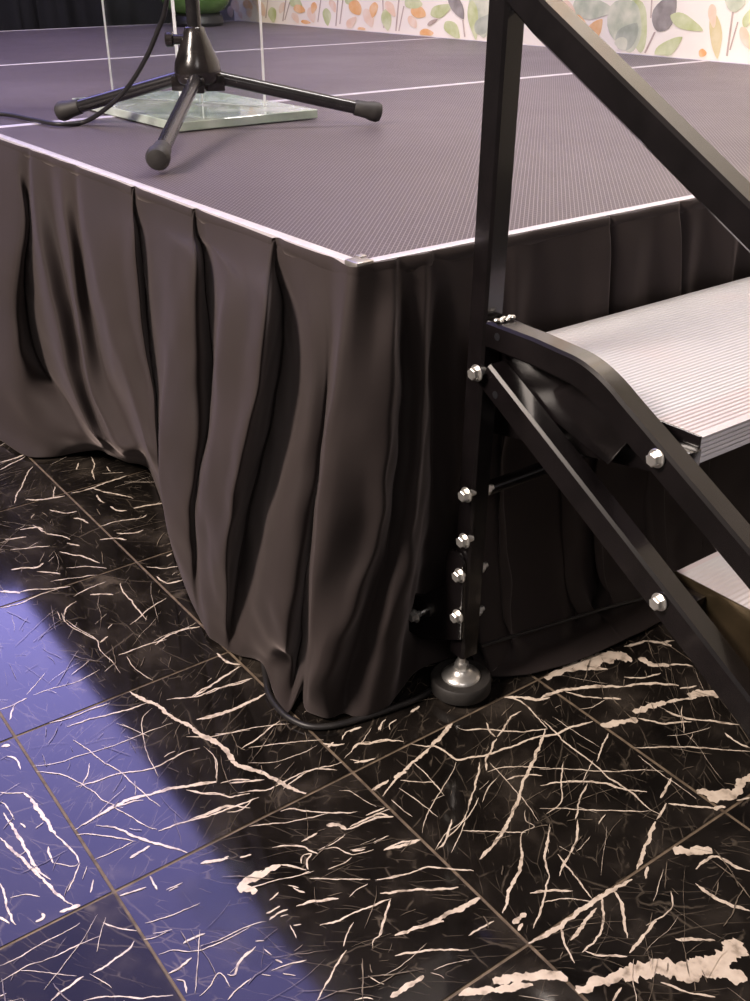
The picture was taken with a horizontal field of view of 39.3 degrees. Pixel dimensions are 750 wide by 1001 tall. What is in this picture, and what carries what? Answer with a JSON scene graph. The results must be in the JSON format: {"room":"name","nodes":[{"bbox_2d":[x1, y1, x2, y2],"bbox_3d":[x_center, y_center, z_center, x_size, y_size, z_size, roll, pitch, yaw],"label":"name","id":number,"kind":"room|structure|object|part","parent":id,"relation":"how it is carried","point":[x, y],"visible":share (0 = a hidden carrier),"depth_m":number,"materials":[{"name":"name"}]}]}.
{"room":"event hall","nodes":[
{"label":"event hall","id":0,"kind":"room"},
{"bbox_2d":[0,440,749,1000],"bbox_3d":[-0.499,-0.806,3.402,7.599,0.004,9.380,-19,33,-32],"label":"floor","id":1,"kind":"structure","parent":0,"point":[579,830],"depth_m":1.18,"materials":[{"name":"black stone"}]},
{"bbox_2d":[0,0,103,30],"bbox_3d":[-2.447,-2.287,3.882,3.971,2.180,0.128,-19,33,-32],"label":"curtain","id":2,"kind":"object","parent":1,"relation":"on","point":[14,14],"visible":0.11,"depth_m":4.75,"materials":[{"name":"black fabric"}]},
{"bbox_2d":[0,22,441,64],"bbox_3d":[-1.060,-1.474,4.073,2.150,0.569,1.519,-19,33,-32],"label":"deck","id":3,"kind":"object","parent":1,"relation":"on","point":[80,43],"visible":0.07,"depth_m":3.95,"materials":[{"name":"metal"}]},
{"bbox_3d":[-1.513,-1.992,4.488,2.138,0.030,0.006,-19,33,-32],"label":"edge trim","id":4,"kind":"part","parent":3,"relation":"part of","materials":[{"name":"metal"}]},
{"bbox_2d":[174,0,186,26],"bbox_3d":[-0.806,-2.309,4.607,0.600,0.413,0.625,-19,33,-32],"label":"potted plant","id":5,"kind":"object","parent":3,"relation":"on","point":[180,10],"visible":0.22,"depth_m":4.58,"materials":[{"name":"green plant"}]},
{"bbox_2d":[174,0,185,13],"bbox_3d":[-0.790,-2.261,4.620,0.330,0.225,0.330,-19,33,-32],"label":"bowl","id":6,"kind":"object","parent":5,"relation":"on","point":[179,5],"depth_m":4.55,"materials":[{"name":"ceramic"}]},
{"bbox_3d":[-0.611,-1.434,3.408,2.138,0.030,0.006,-19,33,-32],"label":"edge trim","id":7,"kind":"part","parent":3,"relation":"part of","materials":[{"name":"metal"}]},
{"bbox_3d":[-0.201,-2.013,4.512,0.006,0.030,1.519,-19,33,-32],"label":"edge trim","id":8,"kind":"part","parent":3,"relation":"part of","materials":[{"name":"metal"}]},
{"bbox_2d":[261,663,431,729],"bbox_3d":[-0.043,0.250,1.366,0.263,0.008,0.152,4,28,9],"label":"cable","id":9,"kind":"object","parent":1,"relation":"on","point":[333,725],"visible":0.84,"depth_m":1.33,"materials":[{"name":"black rubber"}]},
{"bbox_2d":[0,38,705,125],"bbox_3d":[-0.244,-0.969,3.096,2.150,0.569,1.219,-19,33,-32],"label":"deck","id":10,"kind":"object","parent":1,"relation":"on","point":[28,89],"visible":0.26,"depth_m":2.92,"materials":[{"name":"metal"}]},
{"bbox_2d":[0,0,169,126],"bbox_3d":[-1.123,-1.264,2.561,0.363,0.460,2.440,-19,33,-32],"label":"microphone cable","id":11,"kind":"object","parent":10,"relation":"on","point":[127,87],"visible":1,"depth_m":1.90,"materials":[{"name":"black rubber"}]},
{"bbox_3d":[-0.607,-1.431,3.403,2.138,0.030,0.006,-19,33,-32],"label":"edge trim","id":12,"kind":"part","parent":10,"relation":"part of","materials":[{"name":"metal"}]},
{"bbox_3d":[0.616,-1.507,3.535,0.006,0.030,1.219,-19,33,-32],"label":"edge trim","id":13,"kind":"part","parent":10,"relation":"part of","materials":[{"name":"metal"}]},
{"bbox_2d":[0,60,749,266],"bbox_3d":[0.483,-0.519,2.222,2.153,0.574,1.222,-19,33,-32],"label":"deck","id":14,"kind":"object","parent":1,"relation":"on","point":[356,191],"visible":0.44,"depth_m":1.64,"materials":[{"name":"metal"}]},
{"bbox_3d":[-0.376,-0.459,1.539,0.015,0.030,1.219,-19,33,-32],"label":"edge trim","id":15,"kind":"part","parent":14,"relation":"part of","materials":[{"name":"metal"}]},
{"bbox_2d":[72,0,317,131],"bbox_3d":[-0.380,-1.328,1.866,0.305,1.206,0.480,-19,33,-32],"label":"lectern","id":16,"kind":"object","parent":14,"relation":"on","point":[233,28],"visible":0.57,"depth_m":2.08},
{"bbox_3d":[-0.482,-1.309,1.964,0.172,1.049,0.011,12,30,23],"label":"panel","id":17,"kind":"part","parent":16,"relation":"part of","materials":[{"name":"clear glass"}]},
{"bbox_3d":[-0.377,-0.800,2.141,0.305,0.016,0.480,-19,33,-32],"label":"plate","id":18,"kind":"part","parent":16,"relation":"part of","materials":[{"name":"glass"}]},
{"bbox_3d":[-0.288,-1.264,1.876,0.159,1.049,0.008,16,32,28],"label":"panel","id":19,"kind":"part","parent":16,"relation":"part of","materials":[{"name":"clear glass"}]},
{"bbox_2d":[54,0,382,170],"bbox_3d":[-0.277,-1.120,1.665,0.581,1.016,0.625,-19,33,-32],"label":"microphone stand","id":20,"kind":"object","parent":14,"relation":"on","point":[197,69],"visible":1,"depth_m":1.89,"materials":[{"name":"black metal"}]},
{"bbox_3d":[-0.468,-0.757,1.957,0.246,0.085,0.024,8,29,15],"label":"leg","id":21,"kind":"part","parent":20,"relation":"part of","materials":[{"name":"black metal"}]},
{"bbox_3d":[-0.366,-0.822,1.873,0.015,0.025,0.026,0,28,0],"label":"clamp knob","id":22,"kind":"part","parent":20,"relation":"part of","materials":[{"name":"black plastic"}]},
{"bbox_3d":[-0.319,-0.630,1.710,0.024,0.086,0.401,0,28,0],"label":"leg","id":23,"kind":"part","parent":20,"relation":"part of","materials":[{"name":"black metal"}]},
{"bbox_3d":[-0.150,-0.749,1.937,0.281,0.086,0.024,-4,28,-7],"label":"leg","id":24,"kind":"part","parent":20,"relation":"part of","materials":[{"name":"black metal"}]},
{"bbox_3d":[0.123,-0.980,2.530,2.120,0.030,0.015,-19,33,-32],"label":"edge trim","id":25,"kind":"part","parent":14,"relation":"part of","materials":[{"name":"metal"}]},
{"bbox_2d":[0,139,749,718],"bbox_3d":[-0.354,-0.985,3.126,2.250,0.565,4.076,-19,33,-32],"label":"stage skirt","id":26,"kind":"object","parent":14,"relation":"attached to","point":[294,413],"visible":0.83,"depth_m":1.35,"materials":[{"name":"fabric"}]},
{"bbox_3d":[0.840,-0.535,1.671,2.120,0.030,0.015,-19,33,-32],"label":"edge trim","id":27,"kind":"part","parent":14,"relation":"part of","materials":[{"name":"metal"}]},
{"bbox_3d":[1.339,-1.056,2.662,0.015,0.030,1.219,-19,33,-32],"label":"edge trim","id":28,"kind":"part","parent":14,"relation":"part of","materials":[{"name":"metal"}]},
{"bbox_2d":[480,597,643,647],"bbox_3d":[0.396,0.147,1.549,0.647,0.119,0.005,-19,33,-32],"label":"cable","id":29,"kind":"object","parent":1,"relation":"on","point":[531,630],"visible":0.7,"depth_m":1.44,"materials":[{"name":"black rubber"}]},
{"bbox_2d":[409,0,749,736],"bbox_3d":[0.754,-0.093,1.097,1.010,0.863,1.158,-19,33,-32],"label":"steps","id":30,"kind":"structure","parent":1,"relation":"on","point":[661,388],"depth_m":1.05,"materials":[{"name":"black metal"}]},
{"bbox_2d":[411,609,419,622],"bbox_3d":[0.052,0.149,1.360,0.002,0.019,0.019,-19,33,-32],"label":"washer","id":31,"kind":"object","parent":30,"relation":"in","point":[415,613],"depth_m":1.35,"materials":[{"name":"metal"}]},
{"bbox_3d":[0.066,0.113,1.341,0.006,0.164,0.142,-19,33,-32],"label":"bracket plate","id":32,"kind":"part","parent":30,"relation":"part of","materials":[{"name":"black metal"}]},
{"bbox_2d":[453,609,462,623],"bbox_3d":[0.102,0.142,1.292,0.002,0.019,0.019,-19,33,-32],"label":"bolt","id":33,"kind":"object","parent":30,"relation":"in","point":[457,613],"depth_m":1.29,"materials":[{"name":"metal"}]},
{"bbox_2d":[455,568,464,582],"bbox_3d":[0.102,0.090,1.264,0.002,0.019,0.019,-19,33,-32],"label":"bolt","id":34,"kind":"object","parent":30,"relation":"in","point":[459,572],"depth_m":1.26,"materials":[{"name":"metal"}]},
{"bbox_2d":[441,659,480,686],"bbox_3d":[0.111,0.217,1.358,0.051,0.021,0.051,-19,33,-32],"label":"leveling foot","id":35,"kind":"object","parent":30,"relation":"on","point":[454,672],"depth_m":1.35,"materials":[{"name":"metal"}]},
{"bbox_3d":[0.111,0.198,1.348,0.010,0.026,0.010,-19,33,-32],"label":"threaded stem","id":36,"kind":"part","parent":30,"relation":"part of","materials":[{"name":"metal"}]},
{"bbox_2d":[459,533,469,547],"bbox_3d":[0.105,0.047,1.237,0.002,0.019,0.019,-19,33,-32],"label":"bolt","id":37,"kind":"object","parent":30,"relation":"in","point":[464,538],"depth_m":1.23,"materials":[{"name":"metal"}]},
{"bbox_2d":[461,487,471,502],"bbox_3d":[0.105,-0.007,1.208,0.002,0.019,0.019,-19,33,-32],"label":"bolt","id":38,"kind":"object","parent":30,"relation":"in","point":[466,492],"depth_m":1.20,"materials":[{"name":"metal"}]},
{"bbox_2d":[471,364,482,381],"bbox_3d":[0.109,-0.137,1.132,0.002,0.019,0.019,-19,33,-32],"label":"bolt","id":39,"kind":"object","parent":30,"relation":"in","point":[476,369],"depth_m":1.13,"materials":[{"name":"metal"}]},
{"bbox_3d":[0.118,-0.155,1.150,0.027,0.795,0.053,-19,33,-32],"label":"upright post","id":40,"kind":"part","parent":30,"relation":"part of","materials":[{"name":"black metal"}]},
{"bbox_3d":[0.191,-0.116,1.090,0.004,0.116,0.220,-19,33,-32],"label":"gusset plate","id":41,"kind":"part","parent":30,"relation":"part of","materials":[{"name":"black metal"}]},
{"bbox_3d":[0.213,-0.074,1.112,0.003,0.096,0.307,-19,33,-32],"label":"plate","id":42,"kind":"part","parent":30,"relation":"part of","materials":[{"name":"black metal"}]},
{"bbox_3d":[0.399,0.025,0.816,0.027,0.794,0.936,-19,33,-32],"label":"hand rail","id":43,"kind":"part","parent":30,"relation":"part of","materials":[{"name":"black metal"}]},
{"bbox_2d":[648,448,664,467],"bbox_3d":[0.259,-0.039,0.968,0.002,0.019,0.019,-19,33,-32],"label":"bolt","id":44,"kind":"object","parent":30,"relation":"in","point":[656,456],"depth_m":0.96,"materials":[{"name":"metal"}]},
{"bbox_2d":[651,593,666,610],"bbox_3d":[0.275,0.098,1.016,0.002,0.019,0.019,-19,33,-32],"label":"bolt","id":45,"kind":"object","parent":30,"relation":"in","point":[658,600],"depth_m":1.01,"materials":[{"name":"metal"}]},
{"bbox_3d":[0.393,0.161,0.963,0.003,0.076,0.307,-19,33,-32],"label":"plate","id":46,"kind":"part","parent":30,"relation":"part of","materials":[{"name":"brown metal"}]},
{"bbox_2d":[261,0,749,63],"bbox_3d":[1.257,-2.001,2.431,0.123,3.000,6.485,-19,33,-32],"label":"wall","id":47,"kind":"structure","parent":0,"point":[714,30],"depth_m":3.37,"materials":[{"name":"paper"}]}
]}

